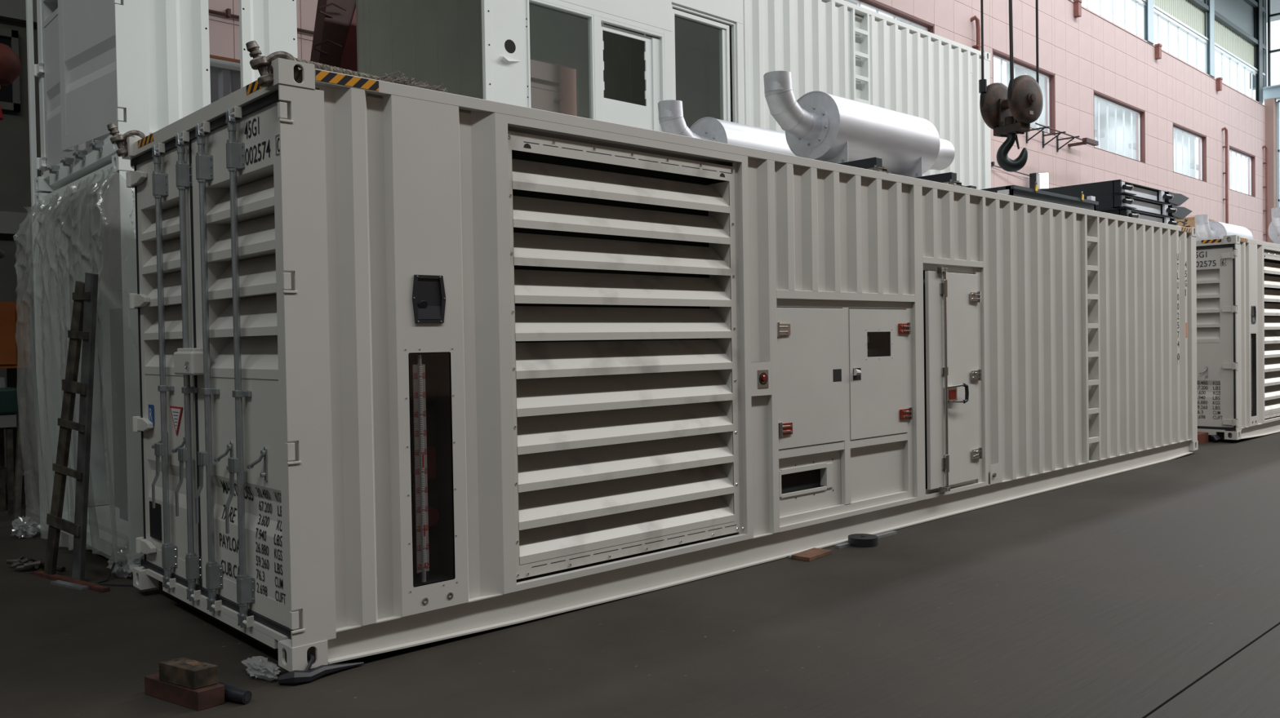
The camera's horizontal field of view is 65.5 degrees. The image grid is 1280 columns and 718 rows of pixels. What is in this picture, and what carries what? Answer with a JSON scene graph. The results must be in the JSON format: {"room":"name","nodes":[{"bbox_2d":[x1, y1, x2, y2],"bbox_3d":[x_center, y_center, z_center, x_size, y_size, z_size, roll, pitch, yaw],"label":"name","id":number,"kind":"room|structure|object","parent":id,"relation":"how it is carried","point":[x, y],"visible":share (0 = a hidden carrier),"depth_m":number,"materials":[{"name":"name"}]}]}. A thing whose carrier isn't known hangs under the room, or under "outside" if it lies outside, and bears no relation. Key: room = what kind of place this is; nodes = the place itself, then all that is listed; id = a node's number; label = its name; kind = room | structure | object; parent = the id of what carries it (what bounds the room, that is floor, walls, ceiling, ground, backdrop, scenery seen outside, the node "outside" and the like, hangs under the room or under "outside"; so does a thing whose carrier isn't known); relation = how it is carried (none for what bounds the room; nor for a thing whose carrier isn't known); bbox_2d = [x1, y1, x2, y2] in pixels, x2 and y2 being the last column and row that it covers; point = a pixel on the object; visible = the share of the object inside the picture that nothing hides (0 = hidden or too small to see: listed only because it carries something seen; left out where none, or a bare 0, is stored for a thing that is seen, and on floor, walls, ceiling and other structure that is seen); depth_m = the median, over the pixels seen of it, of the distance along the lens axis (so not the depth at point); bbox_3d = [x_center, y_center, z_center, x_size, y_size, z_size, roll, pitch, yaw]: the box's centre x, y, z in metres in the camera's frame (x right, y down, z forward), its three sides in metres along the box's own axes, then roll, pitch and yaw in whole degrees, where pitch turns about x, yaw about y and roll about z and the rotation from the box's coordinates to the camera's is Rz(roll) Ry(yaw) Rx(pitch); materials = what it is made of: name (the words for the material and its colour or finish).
{"room":"factory hall","nodes":[
{"label":"factory hall","id":0,"kind":"room"},
{"bbox_2d":[0,43,21,119],"bbox_3d":[-6.196,-3.558,9.472,0.487,2.520,0.487,-2,1,-43],"label":"paper lantern","id":1,"kind":"object","parent":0,"point":[10,63],"visible":1,"depth_m":9.44,"materials":[{"name":"paper"}]},
{"bbox_2d":[0,18,45,467],"bbox_3d":[-13.610,-7.478,9.329,15.200,18.250,0.300,-2,1,-43],"label":"wall","id":2,"kind":"structure","parent":0,"point":[16,268],"depth_m":13.81,"materials":[{"name":"grey metal"}]},
{"bbox_2d":[0,27,20,111],"bbox_3d":[-9.308,-3.942,13.057,2.000,1.100,0.090,-2,1,-43],"label":"window","id":3,"kind":"structure","parent":2,"relation":"in","point":[10,96],"depth_m":13.66,"materials":[{"name":"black glass"}]},
{"bbox_2d":[0,0,37,25],"bbox_3d":[-13.484,-4.701,9.147,15.000,0.400,0.150,-2,1,-43],"label":"trim","id":4,"kind":"structure","parent":2,"relation":"attached to","point":[10,10],"depth_m":13.65,"materials":[{"name":"grey metal"}]},
{"bbox_2d":[0,211,39,235],"bbox_3d":[-13.434,-1.702,9.202,15.000,0.300,0.150,-2,1,-43],"label":"trim","id":5,"kind":"structure","parent":2,"relation":"attached to","point":[11,223],"depth_m":13.64,"materials":[{"name":"grey"}]},
{"bbox_2d":[0,432,1279,717],"bbox_3d":[18.294,1.065,17.774,73.000,0.200,36.000,-2,1,-43],"label":"floor","id":6,"kind":"structure","parent":0,"point":[1153,591],"depth_m":5.38,"materials":[{"name":"concrete"}]},
{"bbox_2d":[0,248,5,258],"bbox_3d":[-7.092,0.134,11.018,0.105,2.753,0.218,-1,1,8],"label":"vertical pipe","id":7,"kind":"object","parent":6,"relation":"on","point":[2,254],"visible":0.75,"depth_m":11.05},
{"bbox_2d":[0,386,18,515],"bbox_3d":[-6.449,0.905,9.626,0.680,1.240,0.550,-2,1,-43],"label":"machine","id":8,"kind":"object","parent":6,"relation":"on","point":[8,396],"visible":0.92,"depth_m":9.63,"materials":[{"name":"teal paint"}]},
{"bbox_2d":[0,377,5,388],"bbox_3d":[-6.221,0.230,9.665,0.097,0.100,0.097,-2,1,-43],"label":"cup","id":9,"kind":"object","parent":8,"relation":"on","point":[2,384],"visible":1,"depth_m":9.65,"materials":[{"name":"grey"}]},
{"bbox_2d":[0,414,16,427],"bbox_3d":[-6.454,0.605,9.621,0.640,0.120,0.510,-2,1,-43],"label":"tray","id":10,"kind":"object","parent":8,"relation":"on","point":[6,420],"depth_m":9.60,"materials":[{"name":"grey"}]},
{"bbox_2d":[0,302,31,505],"bbox_3d":[-6.925,0.472,10.226,1.020,2.100,0.720,-2,1,-43],"label":"tall cabinet","id":11,"kind":"object","parent":6,"relation":"on","point":[14,316],"visible":0.62,"depth_m":10.27,"materials":[{"name":"paint"}]},
{"bbox_2d":[12,397,39,527],"bbox_3d":[-5.752,0.944,9.314,0.067,1.164,0.629,-1,1,-14],"label":"trestle","id":12,"kind":"object","parent":6,"relation":"on","point":[24,428],"visible":0.97,"depth_m":9.25,"materials":[{"name":"metal"}]},
{"bbox_2d":[4,554,66,572],"bbox_3d":[-4.406,1.482,7.217,0.501,0.103,0.227,0,1,35],"label":"pile","id":13,"kind":"object","parent":6,"relation":"on","point":[23,562],"visible":0.91,"depth_m":7.17,"materials":[{"name":"metal"}]},
{"bbox_2d":[25,0,47,532],"bbox_3d":[-5.403,-1.704,8.877,0.240,6.450,0.240,-2,1,-43],"label":"steel column","id":14,"kind":"structure","parent":6,"relation":"on","point":[29,23],"depth_m":8.88,"materials":[{"name":"white metal"}]},
{"bbox_2d":[43,272,98,581],"bbox_3d":[-3.891,0.486,6.803,0.784,2.121,0.063,0,1,34],"label":"ladder","id":15,"kind":"object","parent":6,"relation":"on","point":[83,322],"visible":0.96,"depth_m":6.75,"materials":[{"name":"wood"}]},
{"bbox_2d":[33,570,110,592],"bbox_3d":[-3.921,1.523,6.794,0.951,0.025,0.115,0,1,35],"label":"bars","id":16,"kind":"object","parent":6,"relation":"on","point":[63,581],"visible":1,"depth_m":6.73,"materials":[{"name":"metal"}]},
{"bbox_2d":[34,153,144,573],"bbox_3d":[0.082,-0.101,11.902,12.200,2.942,2.446,-2,1,-43],"label":"plastic sheeting","id":17,"kind":"object","parent":6,"relation":"on","point":[95,231],"visible":0.2,"depth_m":8.63,"materials":[{"name":"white plastic"}]},
{"bbox_2d":[33,0,991,193],"bbox_3d":[0.021,-3.037,11.816,12.263,2.896,2.477,-2,1,-43],"label":"container","id":18,"kind":"object","parent":17,"relation":"on","point":[143,66],"visible":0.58,"depth_m":10.87,"materials":[{"name":"white metal"}]},
{"bbox_2d":[95,547,140,586],"bbox_3d":[-3.487,1.422,6.852,0.439,0.201,0.351,-1,1,7],"label":"cable","id":19,"kind":"object","parent":6,"relation":"on","point":[120,549],"visible":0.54,"depth_m":6.81,"materials":[{"name":"black rubber"}]},
{"bbox_2d":[62,54,240,208],"bbox_3d":[-4.722,-0.991,12.137,3.960,4.870,1.354,-2,1,-43],"label":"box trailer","id":20,"kind":"object","parent":6,"relation":"on","point":[224,72],"visible":0.02,"depth_m":11.26,"materials":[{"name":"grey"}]},
{"bbox_2d":[144,673,224,711],"bbox_3d":[-2.072,1.504,4.523,0.431,0.085,0.126,0,1,34],"label":"support block","id":21,"kind":"object","parent":6,"relation":"on","point":[211,696],"visible":0.86,"depth_m":4.44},
{"bbox_2d":[159,657,217,689],"bbox_3d":[-2.040,1.418,4.495,0.281,0.084,0.102,0,1,31],"label":"block","id":22,"kind":"object","parent":21,"relation":"on","point":[186,673],"visible":1,"depth_m":4.45,"materials":[{"name":"brown wood"}]},
{"bbox_2d":[217,681,252,704],"bbox_3d":[-1.834,1.507,4.492,0.188,0.072,0.072,0,1,29],"label":"hose","id":23,"kind":"object","parent":6,"relation":"on","point":[232,693],"visible":0.88,"depth_m":4.45,"materials":[{"name":"black plastic"}]},
{"bbox_2d":[278,653,364,685],"bbox_3d":[-1.522,1.478,4.794,0.426,0.124,0.094,-2,1,-37],"label":"rag","id":24,"kind":"object","parent":6,"relation":"on","point":[295,677],"visible":1,"depth_m":4.73,"materials":[{"name":"grey fabric"}]},
{"bbox_2d":[310,0,357,71],"bbox_3d":[-3.582,-2.030,11.373,1.900,6.950,0.422,-2,1,-43],"label":"steel beam","id":25,"kind":"structure","parent":6,"relation":"on","point":[335,33],"depth_m":11.40,"materials":[{"name":"metal"}]},
{"bbox_2d":[121,57,1198,671],"bbox_3d":[1.979,-0.091,9.673,12.256,2.942,2.536,-2,1,-43],"label":"container","id":26,"kind":"object","parent":6,"relation":"on","point":[418,366],"visible":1,"depth_m":6.06,"materials":[{"name":"metal"}]},
{"bbox_2d":[106,123,146,156],"bbox_3d":[-3.278,-1.400,6.378,0.238,0.211,0.084,-1,1,-24],"label":"shackle","id":27,"kind":"object","parent":26,"relation":"attached to","point":[117,139],"visible":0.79,"depth_m":6.34,"materials":[{"name":"metal"}]},
{"bbox_2d":[244,116,279,164],"bbox_3d":[-1.879,-1.103,4.952,0.002,0.225,0.454,-2,1,-43],"label":"print","id":28,"kind":"object","parent":26,"relation":"attached to","point":[262,142],"depth_m":4.97,"materials":[{"name":"black"}]},
{"bbox_2d":[245,40,299,87],"bbox_3d":[-1.741,-1.395,4.724,0.238,0.211,0.084,-1,1,-24],"label":"shackle","id":29,"kind":"object","parent":26,"relation":"attached to","point":[259,62],"visible":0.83,"depth_m":4.68,"materials":[{"name":"metal"}]},
{"bbox_2d":[294,57,447,92],"bbox_3d":[-1.382,-1.462,5.152,0.905,0.089,0.214,-2,1,-43],"label":"rope","id":30,"kind":"object","parent":26,"relation":"on","point":[402,80],"visible":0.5,"depth_m":5.16,"materials":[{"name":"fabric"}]},
{"bbox_2d":[412,275,445,323],"bbox_3d":[-1.099,-0.313,5.198,0.196,0.250,0.028,-2,1,-43],"label":"socket","id":31,"kind":"object","parent":26,"relation":"attached to","point":[428,291],"depth_m":5.20,"materials":[{"name":"grey plastic"}]},
{"bbox_2d":[837,156,891,173],"bbox_3d":[1.185,-1.572,8.897,0.240,0.130,2.300,-2,1,-43],"label":"support beam","id":32,"kind":"structure","parent":26,"relation":"on","point":[875,163],"depth_m":8.10,"materials":[{"name":"black metal"}]},
{"bbox_2d":[914,172,964,186],"bbox_3d":[2.045,-1.601,9.697,0.240,0.130,2.300,-2,1,-43],"label":"support beam","id":33,"kind":"structure","parent":26,"relation":"on","point":[950,178],"depth_m":8.90,"materials":[{"name":"black metal"}]},
{"bbox_2d":[657,99,795,155],"bbox_3d":[1.163,-1.998,9.818,2.647,0.715,0.572,-2,1,-43],"label":"exhaust silencer","id":34,"kind":"object","parent":33,"relation":"on","point":[671,119],"visible":0.39,"depth_m":9.23,"materials":[{"name":"metal"}]},
{"bbox_2d":[763,71,955,177],"bbox_3d":[2.008,-1.995,8.910,2.647,0.715,0.572,-2,1,-43],"label":"exhaust silencer","id":35,"kind":"object","parent":33,"relation":"on","point":[820,126],"visible":0.95,"depth_m":8.45,"materials":[{"name":"metal"}]},
{"bbox_2d":[928,138,955,170],"bbox_3d":[2.787,-1.979,9.634,0.520,0.410,0.410,-2,1,-43],"label":"outlet","id":36,"kind":"object","parent":35,"relation":"attached to","point":[946,154],"depth_m":9.60,"materials":[{"name":"metal"}]},
{"bbox_2d":[964,181,1098,210],"bbox_3d":[4.243,-1.748,11.162,2.080,0.277,0.945,-2,1,-43],"label":"radiator frame","id":37,"kind":"object","parent":26,"relation":"on","point":[1090,203],"visible":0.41,"depth_m":10.65,"materials":[{"name":"black metal"}]},
{"bbox_2d":[1099,208,1178,225],"bbox_3d":[5.934,-1.783,13.352,1.620,0.166,1.938,-2,1,-43],"label":"base frame","id":38,"kind":"object","parent":26,"relation":"on","point":[1125,211],"visible":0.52,"depth_m":12.60,"materials":[{"name":"black metal"}]},
{"bbox_2d":[1080,193,1191,219],"bbox_3d":[6.085,-1.953,13.492,2.400,0.166,1.938,-2,1,-43],"label":"base frame","id":39,"kind":"object","parent":38,"relation":"on","point":[1117,201],"visible":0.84,"depth_m":12.54,"materials":[{"name":"black metal"}]},
{"bbox_2d":[1038,179,1188,211],"bbox_3d":[6.038,-2.118,13.448,2.280,0.166,1.938,-2,1,-43],"label":"base frame","id":40,"kind":"object","parent":39,"relation":"on","point":[1117,186],"visible":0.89,"depth_m":12.45,"materials":[{"name":"black metal"}]},
{"bbox_2d":[1176,218,1187,226],"bbox_3d":[7.024,-1.759,12.902,0.142,0.126,0.051,-1,1,13],"label":"shackle","id":41,"kind":"object","parent":26,"relation":"on","point":[1184,223],"visible":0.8,"depth_m":12.89,"materials":[{"name":"metal"}]},
{"bbox_2d":[1177,253,1186,364],"bbox_3d":[6.867,-0.629,12.609,0.343,1.395,0.001,-2,1,-43],"label":"print","id":42,"kind":"object","parent":26,"relation":"attached to","point":[1181,258],"depth_m":12.67,"materials":[{"name":"black"}]},
{"bbox_2d":[791,547,831,561],"bbox_3d":[1.254,1.427,7.264,0.150,0.028,0.320,0,1,40],"label":"wooden board","id":43,"kind":"object","parent":6,"relation":"on","point":[814,553],"visible":1,"depth_m":7.21,"materials":[{"name":"brown wood"}]},
{"bbox_2d":[787,530,897,558],"bbox_3d":[1.581,1.420,7.631,1.302,0.018,0.074,-2,1,-40],"label":"channel","id":44,"kind":"object","parent":6,"relation":"on","point":[891,533],"visible":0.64,"depth_m":7.88,"materials":[{"name":"metal"}]},
{"bbox_2d":[848,533,878,547],"bbox_3d":[1.713,1.393,7.650,0.228,0.066,0.228,-2,1,-43],"label":"spool","id":45,"kind":"object","parent":6,"relation":"on","point":[858,540],"visible":0.99,"depth_m":7.57,"materials":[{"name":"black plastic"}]},
{"bbox_2d":[1197,431,1208,444],"bbox_3d":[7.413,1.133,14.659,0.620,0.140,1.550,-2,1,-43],"label":"brick","id":46,"kind":"object","parent":6,"relation":"on","point":[1202,437],"visible":0.21,"depth_m":14.16,"materials":[{"name":"brick"}]},
{"bbox_2d":[1209,434,1221,441],"bbox_3d":[8.277,1.135,14.309,0.227,0.098,0.127,-2,1,-43],"label":"coil","id":47,"kind":"object","parent":6,"relation":"on","point":[1214,437],"visible":1,"depth_m":14.25,"materials":[{"name":"black rubber"}]},
{"bbox_2d":[1195,235,1279,439],"bbox_3d":[12.068,-0.431,19.048,12.243,2.942,2.536,-2,1,-43],"label":"container","id":48,"kind":"object","parent":6,"relation":"on","point":[1238,278],"visible":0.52,"depth_m":14.42,"materials":[{"name":"metal"}]},
{"bbox_2d":[1195,251,1226,266],"bbox_3d":[8.187,-1.441,14.341,0.001,0.222,0.458,-2,1,-43],"label":"print","id":49,"kind":"object","parent":48,"relation":"attached to","point":[1203,259],"depth_m":14.32,"materials":[{"name":"black"}]},
{"bbox_2d":[1251,306,1256,323],"bbox_3d":[8.985,-0.652,14.569,0.196,0.250,0.028,-2,1,-43],"label":"socket","id":50,"kind":"object","parent":48,"relation":"attached to","point":[1253,308],"depth_m":14.57,"materials":[{"name":"grey"}]},
{"bbox_3d":[12.129,-1.941,19.067,0.240,0.130,2.300,-2,1,-43],"label":"support beam","id":51,"kind":"structure","parent":48,"relation":"on","visible":0},
{"bbox_2d":[1194,214,1253,240],"bbox_3d":[11.248,-2.338,19.189,2.647,0.715,0.572,-2,1,-43],"label":"exhaust silencer","id":52,"kind":"object","parent":51,"relation":"on","point":[1206,229],"visible":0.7,"depth_m":18.54,"materials":[{"name":"metal"}]},
{"bbox_2d":[1267,207,1279,244],"bbox_3d":[12.092,-2.335,18.280,2.647,0.715,0.572,-2,1,-43],"label":"exhaust silencer","id":53,"kind":"object","parent":51,"relation":"on","point":[1273,230],"visible":0.98,"depth_m":17.54,"materials":[{"name":"metal"}]},
{"bbox_3d":[10.653,-0.459,21.821,12.200,2.942,2.446,-2,1,-43],"label":"container","id":54,"kind":"object","parent":6,"relation":"on","visible":0},
{"bbox_3d":[12.410,-2.405,22.657,2.100,0.860,1.200,-2,1,-43],"label":"wooden crate","id":55,"kind":"object","parent":54,"relation":"on","visible":0},
{"bbox_2d":[1174,217,1214,227],"bbox_3d":[12.010,-2.960,22.223,1.050,0.260,1.150,-2,1,-43],"label":"wooden crate","id":56,"kind":"object","parent":55,"relation":"on","point":[1190,222],"visible":0.04,"depth_m":21.60,"materials":[{"name":"brown wood"}]},
{"bbox_2d":[208,0,1266,241],"bbox_3d":[11.579,-5.167,29.544,49.101,12.050,0.342,-2,1,-44],"label":"wall","id":57,"kind":"structure","parent":0,"point":[1089,52],"depth_m":32.25,"materials":[{"name":"pink tile"}]},
{"bbox_2d":[208,8,559,85],"bbox_3d":[-1.988,-4.590,16.111,10.700,0.104,0.072,-2,1,-44],"label":"conduit","id":58,"kind":"object","parent":57,"relation":"attached to","point":[228,14],"visible":0.15,"depth_m":12.94,"materials":[{"name":"red metal"}]},
{"bbox_2d":[554,66,577,115],"bbox_3d":[-1.215,-4.994,16.694,0.360,3.500,0.310,-2,1,-44],"label":"drain pipe","id":59,"kind":"object","parent":57,"relation":"attached to","point":[566,100],"visible":0.2,"depth_m":16.57,"materials":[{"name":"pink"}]},
{"bbox_2d":[844,0,934,33],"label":"window","id":60,"kind":"structure","parent":57,"relation":"in","point":[873,4],"depth_m":24.32,"materials":[{"name":"red paint"}]},
{"bbox_2d":[970,15,981,50],"bbox_3d":[9.036,-6.907,26.766,0.292,4.614,0.233,-2,1,-44],"label":"drain pipe","id":61,"kind":"object","parent":57,"relation":"attached to","point":[977,46],"visible":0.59,"depth_m":26.67,"materials":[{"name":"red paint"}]},
{"bbox_2d":[896,18,1098,151],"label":"window","id":62,"kind":"structure","parent":57,"relation":"in","point":[1051,77],"depth_m":30.05,"materials":[{"name":"red paint"}]},
{"bbox_2d":[991,161,1031,176],"bbox_3d":[7.626,-5.286,25.428,10.103,0.261,0.185,-2,1,-43],"label":"cable","id":63,"kind":"object","parent":57,"relation":"attached to","point":[993,163],"visible":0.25,"depth_m":27.61,"materials":[{"name":"black metal"}]},
{"bbox_2d":[1029,172,1048,189],"bbox_3d":[11.593,-3.802,28.981,0.613,3.240,0.351,-1,1,-24],"label":"floodlight","id":64,"kind":"object","parent":57,"relation":"attached to","point":[1042,179],"visible":0.52,"depth_m":28.90,"materials":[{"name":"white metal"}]},
{"bbox_2d":[1006,62,1145,163],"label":"window","id":65,"kind":"structure","parent":57,"relation":"in","point":[1019,71],"depth_m":35.05,"materials":[{"name":"white glass"}]},
{"bbox_2d":[1073,0,1082,17],"bbox_3d":[13.780,-11.049,31.333,0.260,0.510,0.180,-2,1,-44],"label":"rain scupper","id":66,"kind":"object","parent":57,"relation":"attached to","point":[1077,3],"visible":1,"depth_m":31.27,"materials":[{"name":"pink paint"}]},
{"bbox_2d":[1143,0,1154,44],"bbox_3d":[18.337,-14.424,35.897,0.600,6.000,0.170,-2,1,-44],"label":"steel column","id":67,"kind":"structure","parent":57,"relation":"on","point":[1148,20],"depth_m":35.89,"materials":[{"name":"blue"}]},
{"bbox_2d":[1093,97,1206,182],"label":"window","id":68,"kind":"structure","parent":57,"relation":"in","point":[1103,124],"depth_m":40.25,"materials":[{"name":"white glass"}]},
{"bbox_2d":[1154,43,1162,59],"bbox_3d":[18.915,-11.226,36.320,0.260,0.510,0.180,-2,1,-44],"label":"rain scupper","id":69,"kind":"object","parent":57,"relation":"attached to","point":[1157,48],"visible":1,"depth_m":36.26,"materials":[{"name":"pink paint"}]},
{"bbox_2d":[1072,0,1257,98],"bbox_3d":[11.481,-11.900,29.406,49.100,1.420,0.144,-2,1,-44],"label":"window","id":70,"kind":"structure","parent":57,"relation":"in","point":[1160,15],"depth_m":39.03,"materials":[{"name":"white glass"}]},
{"bbox_2d":[1205,0,1215,77],"bbox_3d":[23.357,-14.597,40.772,0.600,6.000,0.170,-2,1,-44],"label":"steel column","id":71,"kind":"structure","parent":57,"relation":"on","point":[1210,17],"depth_m":40.76,"materials":[{"name":"blue"}]},
{"bbox_2d":[1173,128,1255,197],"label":"window","id":72,"kind":"structure","parent":57,"relation":"in","point":[1252,158],"depth_m":45.34,"materials":[{"name":"white glass"}]},
{"bbox_2d":[1215,77,1222,91],"bbox_3d":[24.021,-11.402,41.279,0.260,0.510,0.180,-2,1,-44],"label":"rain scupper","id":73,"kind":"object","parent":57,"relation":"attached to","point":[1219,80],"visible":1,"depth_m":41.20,"materials":[{"name":"pink paint"}]},
{"bbox_2d":[1222,127,1228,223],"bbox_3d":[24.613,-7.444,41.892,0.292,4.614,0.233,-2,1,-44],"label":"drain pipe","id":74,"kind":"object","parent":57,"relation":"attached to","point":[1225,129],"visible":0.88,"depth_m":41.84,"materials":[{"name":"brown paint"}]},
{"bbox_2d":[1254,0,1262,103],"bbox_3d":[28.413,-14.772,45.682,0.600,6.000,0.170,-2,1,-44],"label":"steel column","id":75,"kind":"structure","parent":57,"relation":"on","point":[1259,12],"depth_m":45.65,"materials":[{"name":"grey"}]},
{"bbox_2d":[1262,145,1268,242],"bbox_3d":[28.952,-7.593,46.106,0.292,4.614,0.233,-2,1,-44],"label":"drain pipe","id":76,"kind":"object","parent":57,"relation":"attached to","point":[1266,186],"visible":0.92,"depth_m":46.06,"materials":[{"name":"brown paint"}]},
{"bbox_2d":[980,0,983,79],"bbox_3d":[3.751,-9.745,11.096,0.033,13.260,0.029,-2,1,-43],"label":"rope","id":77,"kind":"object","parent":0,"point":[981,1],"visible":1,"depth_m":11.20,"materials":[{"name":"black"}]},
{"bbox_2d":[978,75,1043,172],"bbox_3d":[4.186,-2.630,11.176,0.560,1.042,0.543,-2,1,-32],"label":"hook block","id":78,"kind":"object","parent":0,"point":[1010,111],"visible":1,"depth_m":11.15,"materials":[{"name":"brown metal"}]},
{"bbox_2d":[1008,0,1012,79],"bbox_3d":[3.918,-9.522,10.810,0.126,13.100,0.027,-1,1,17],"label":"rope","id":79,"kind":"object","parent":78,"relation":"attached to","point":[1010,1],"visible":1,"depth_m":10.90,"materials":[{"name":"black"}]},
{"bbox_2d":[1011,0,1013,79],"bbox_3d":[3.914,-9.532,10.807,0.165,13.080,0.028,-1,1,1],"label":"rope","id":80,"kind":"object","parent":78,"relation":"attached to","point":[1011,0],"visible":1,"depth_m":10.91,"materials":[{"name":"black"}]},
{"bbox_2d":[1035,0,1039,84],"bbox_3d":[4.349,-9.533,11.034,0.033,13.100,0.029,-2,1,-43],"label":"rope","id":81,"kind":"object","parent":78,"relation":"attached to","point":[1037,1],"visible":0.78,"depth_m":11.13,"materials":[{"name":"black"}]},
{"bbox_2d":[1142,0,1266,75],"bbox_3d":[11.480,-14.990,29.348,49.170,4.800,0.234,-2,1,-44],"label":"window","id":82,"kind":"structure","parent":0,"point":[1234,20],"depth_m":42.73,"materials":[{"name":"grey"}]},
{"bbox_2d":[1266,0,1279,22],"bbox_3d":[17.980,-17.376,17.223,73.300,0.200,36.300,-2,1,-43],"label":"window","id":83,"kind":"structure","parent":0,"point":[1274,4],"depth_m":51.66,"materials":[{"name":"grey glass"}]},
{"bbox_3d":[40.224,-8.850,35.327,0.300,18.250,31.900,-2,1,-43],"label":"wall","id":84,"kind":"structure","parent":0,"visible":0},
{"bbox_2d":[1249,0,1266,89],"bbox_3d":[28.942,-15.298,46.610,0.450,5.200,0.580,-2,1,-43],"label":"trim","id":85,"kind":"structure","parent":84,"relation":"attached to","point":[1264,15],"depth_m":46.39,"materials":[{"name":"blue metal"}]},
{"bbox_2d":[1264,97,1276,243],"bbox_3d":[29.458,-5.926,46.469,0.450,12.350,0.370,-2,1,-43],"label":"trim","id":86,"kind":"structure","parent":84,"relation":"attached to","point":[1270,104],"depth_m":46.23,"materials":[{"name":"brown metal"}]},
{"bbox_2d":[1262,84,1279,102],"bbox_3d":[36.088,-12.382,39.356,0.600,0.600,20.450,-2,1,-43],"label":"trim","id":87,"kind":"structure","parent":84,"relation":"attached to","point":[1270,91],"depth_m":46.35,"materials":[{"name":"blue metal"}]},
{"bbox_2d":[1266,0,1279,86],"bbox_3d":[36.258,-15.183,39.233,0.120,5.100,20.150,-2,1,-43],"label":"window","id":88,"kind":"structure","parent":84,"relation":"in","point":[1269,51],"depth_m":46.54,"materials":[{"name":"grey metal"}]},
{"bbox_2d":[1276,99,1279,207],"bbox_3d":[36.507,-7.385,39.248,0.120,9.300,19.800,-2,1,-43],"label":"window","id":89,"kind":"structure","parent":84,"relation":"in","point":[1277,101],"depth_m":46.39,"materials":[{"name":"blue glass"}]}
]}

